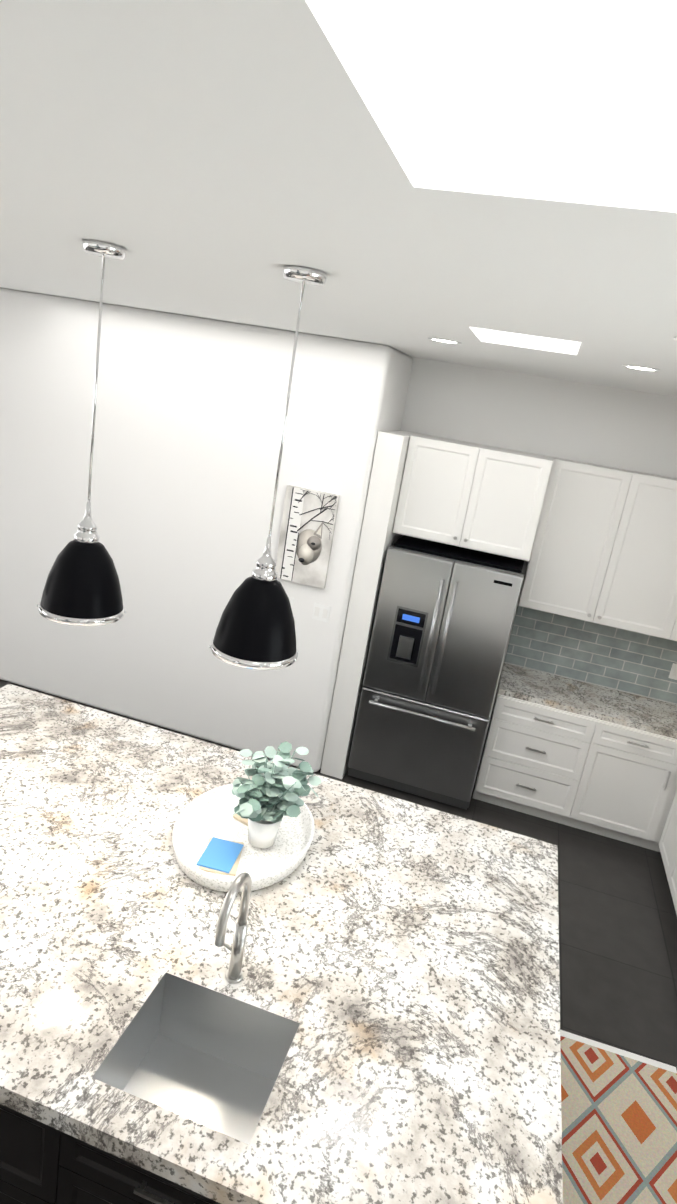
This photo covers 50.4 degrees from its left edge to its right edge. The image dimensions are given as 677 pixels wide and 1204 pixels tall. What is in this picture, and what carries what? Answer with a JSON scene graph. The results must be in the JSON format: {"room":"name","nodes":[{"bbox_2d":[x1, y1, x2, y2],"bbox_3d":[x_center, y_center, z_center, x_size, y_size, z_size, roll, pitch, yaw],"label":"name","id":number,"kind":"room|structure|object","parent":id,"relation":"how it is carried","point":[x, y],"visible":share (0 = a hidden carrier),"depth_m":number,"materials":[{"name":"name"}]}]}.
{"room":"kitchen","nodes":[
{"label":"kitchen","id":0,"kind":"room"},
{"bbox_2d":[0,288,412,771],"bbox_3d":[-2.912,-0.992,6.056,6.570,3.050,0.850,13,17,13],"label":"wall","id":1,"kind":"structure","parent":0,"point":[190,414],"depth_m":5.17,"materials":[{"name":"white paint"}]},
{"bbox_2d":[288,596,293,608],"bbox_3d":[-0.358,0.019,5.088,0.075,0.118,0.008,13,17,13],"label":"light switch","id":2,"kind":"object","parent":1,"relation":"attached to","point":[291,599],"visible":0.29,"depth_m":5.07,"materials":[{"name":"white plastic"}]},
{"bbox_2d":[275,485,339,588],"bbox_3d":[-0.222,-0.442,4.918,0.370,0.650,0.036,13,17,13],"label":"picture","id":3,"kind":"object","parent":1,"relation":"attached to","point":[309,516],"visible":0.98,"depth_m":4.90,"materials":[{"name":"fabric"}]},
{"bbox_2d":[312,603,330,621],"bbox_3d":[-0.121,0.075,5.032,0.120,0.118,0.008,13,17,13],"label":"light switch","id":4,"kind":"object","parent":1,"relation":"attached to","point":[321,612],"visible":1,"depth_m":5.03,"materials":[{"name":"white plastic"}]},
{"bbox_2d":[0,679,676,1069],"bbox_3d":[-2.449,1.418,3.716,9.980,0.060,6.470,13,17,13],"label":"floor","id":5,"kind":"structure","parent":0,"point":[618,949],"depth_m":4.21,"materials":[{"name":"tile"}]},
{"bbox_2d":[0,1100,223,1203],"bbox_3d":[-0.800,1.506,2.700,2.913,0.860,1.524,13,17,13],"label":"kitchen island","id":6,"kind":"object","parent":5,"relation":"on","point":[41,1163],"depth_m":1.88,"materials":[{"name":"wood"}]},
{"bbox_2d":[0,684,562,1203],"bbox_3d":[-0.672,1.028,2.746,2.965,0.060,1.900,13,17,13],"label":"island countertop","id":7,"kind":"structure","parent":6,"relation":"on","point":[377,1021],"depth_m":2.28,"materials":[{"name":"white stone"}]},
{"bbox_2d":[173,784,314,891],"bbox_3d":[-0.381,0.945,2.939,0.549,0.078,0.704,13,17,13],"label":"tray","id":8,"kind":"object","parent":7,"relation":"on","point":[202,819],"visible":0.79,"depth_m":2.92,"materials":[{"name":"white ceramic"}]},
{"bbox_2d":[196,814,247,875],"bbox_3d":[-0.413,0.955,2.951,0.185,0.016,0.528,13,17,13],"label":"magazines","id":9,"kind":"object","parent":8,"relation":"on","point":[220,856],"visible":0.67,"depth_m":2.79,"materials":[{"name":"blue paper"}]},
{"bbox_2d":[231,741,320,847],"bbox_3d":[-0.268,0.788,2.852,0.394,0.410,0.383,13,17,13],"label":"potted plant","id":10,"kind":"object","parent":8,"relation":"on","point":[269,793],"visible":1,"depth_m":2.85,"materials":[{"name":"green plant"}]},
{"bbox_2d":[348,535,526,809],"bbox_3d":[0.724,0.486,5.328,0.915,1.800,0.856,13,17,13],"label":"fridge","id":11,"kind":"object","parent":5,"relation":"on","point":[443,621],"visible":1,"depth_m":4.96,"materials":[{"name":"silver metal"}]},
{"bbox_2d":[472,664,599,826],"bbox_3d":[1.456,1.075,5.389,0.683,0.880,0.627,13,17,13],"label":"base cabinet","id":12,"kind":"object","parent":5,"relation":"on","point":[582,732],"depth_m":5.08,"materials":[{"name":"white wood"}]},
{"bbox_2d":[500,663,676,738],"bbox_3d":[2.100,0.770,5.139,1.880,0.040,0.597,13,17,13],"label":"countertop","id":13,"kind":"structure","parent":12,"relation":"on","point":[538,686],"depth_m":5.15,"materials":[{"name":"beige stone"}]},
{"bbox_2d":[560,1030,676,1203],"bbox_3d":[0.875,2.431,2.028,0.819,0.008,2.953,13,17,13],"label":"rug","id":14,"kind":"object","parent":5,"relation":"on","point":[619,1123],"visible":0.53,"depth_m":3.00,"materials":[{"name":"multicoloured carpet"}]},
{"bbox_2d":[572,719,676,850],"bbox_3d":[2.073,1.221,5.242,0.620,0.880,0.627,13,17,13],"label":"base cabinet","id":15,"kind":"object","parent":5,"relation":"on","point":[630,778],"depth_m":4.94,"materials":[{"name":"white wood"}]},
{"bbox_2d":[656,779,676,910],"bbox_3d":[2.429,1.522,4.424,0.597,0.880,0.798,13,17,13],"label":"base cabinet","id":16,"kind":"object","parent":5,"relation":"on","point":[667,846],"depth_m":4.72,"materials":[{"name":"white wood"}]},
{"bbox_2d":[0,0,676,396],"bbox_3d":[-1.929,-1.722,2.788,9.980,0.470,6.470,13,17,13],"label":"ceiling","id":17,"kind":"structure","parent":0,"point":[490,184],"depth_m":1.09,"materials":[{"name":"white paint"}]},
{"bbox_2d":[37,240,125,625],"bbox_3d":[-0.822,-0.537,2.405,0.302,1.208,0.304,13,17,13],"label":"pendant light","id":18,"kind":"object","parent":17,"relation":"hanging from","point":[82,587],"visible":1,"depth_m":2.44,"materials":[{"name":"black metal"}]},
{"bbox_2d":[209,266,326,669],"bbox_3d":[-0.190,-0.395,2.252,0.302,1.193,0.304,13,17,13],"label":"pendant light","id":19,"kind":"object","parent":17,"relation":"hanging from","point":[255,629],"visible":1,"depth_m":2.29,"materials":[{"name":"black metal"}]},
{"bbox_2d":[428,338,461,343],"bbox_3d":[0.525,-1.291,3.558,0.170,0.003,0.170,13,17,13],"label":"recessed light","id":20,"kind":"object","parent":17,"relation":"in","point":[445,340],"visible":1,"depth_m":3.57,"materials":[{"name":"white paint"}]},
{"bbox_2d":[622,365,659,371],"bbox_3d":[1.385,-1.071,3.296,0.170,0.003,0.170,13,17,13],"label":"recessed light","id":21,"kind":"object","parent":17,"relation":"in","point":[641,368],"visible":0.98,"depth_m":3.30,"materials":[{"name":"white paint"}]},
{"bbox_2d":[401,357,676,763],"bbox_3d":[-1.434,-0.798,6.229,9.780,3.050,0.200,13,17,13],"label":"wall","id":22,"kind":"structure","parent":0,"point":[624,429],"depth_m":5.13,"materials":[{"name":"white paint"}]},
{"bbox_2d":[388,432,487,546],"bbox_3d":[0.734,-0.814,5.143,0.473,0.670,0.617,13,17,13],"label":"upper cabinet","id":23,"kind":"object","parent":22,"relation":"attached to","point":[438,474],"depth_m":4.86,"materials":[{"name":"white wood"}]},
{"bbox_2d":[460,446,555,562],"bbox_3d":[1.183,-0.708,5.036,0.474,0.670,0.617,13,17,13],"label":"upper cabinet","id":24,"kind":"object","parent":22,"relation":"attached to","point":[510,493],"depth_m":4.75,"materials":[{"name":"white wood"}]},
{"bbox_2d":[517,458,635,626],"bbox_3d":[1.664,-0.450,5.112,0.519,1.050,0.327,13,17,13],"label":"upper cabinet","id":25,"kind":"object","parent":22,"relation":"attached to","point":[566,576],"depth_m":4.96,"materials":[{"name":"white wood"}]},
{"bbox_2d":[596,472,676,642],"bbox_3d":[2.153,-0.335,4.996,0.514,1.050,0.327,13,17,13],"label":"upper cabinet","id":26,"kind":"object","parent":22,"relation":"attached to","point":[639,597],"depth_m":4.87,"materials":[{"name":"white wood"}]},
{"bbox_2d":[668,663,676,679],"bbox_3d":[2.473,0.512,5.270,0.075,0.118,0.008,13,17,13],"label":"electrical outlet","id":27,"kind":"object","parent":22,"relation":"attached to","point":[673,673],"visible":1,"depth_m":5.27,"materials":[{"name":"white plastic"}]},
{"bbox_2d":[672,623,676,642],"bbox_3d":[2.653,-0.217,4.877,0.540,1.050,0.327,13,17,13],"label":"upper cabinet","id":28,"kind":"object","parent":22,"relation":"attached to","point":[674,637],"depth_m":4.92,"materials":[{"name":"white wood"}]}
]}

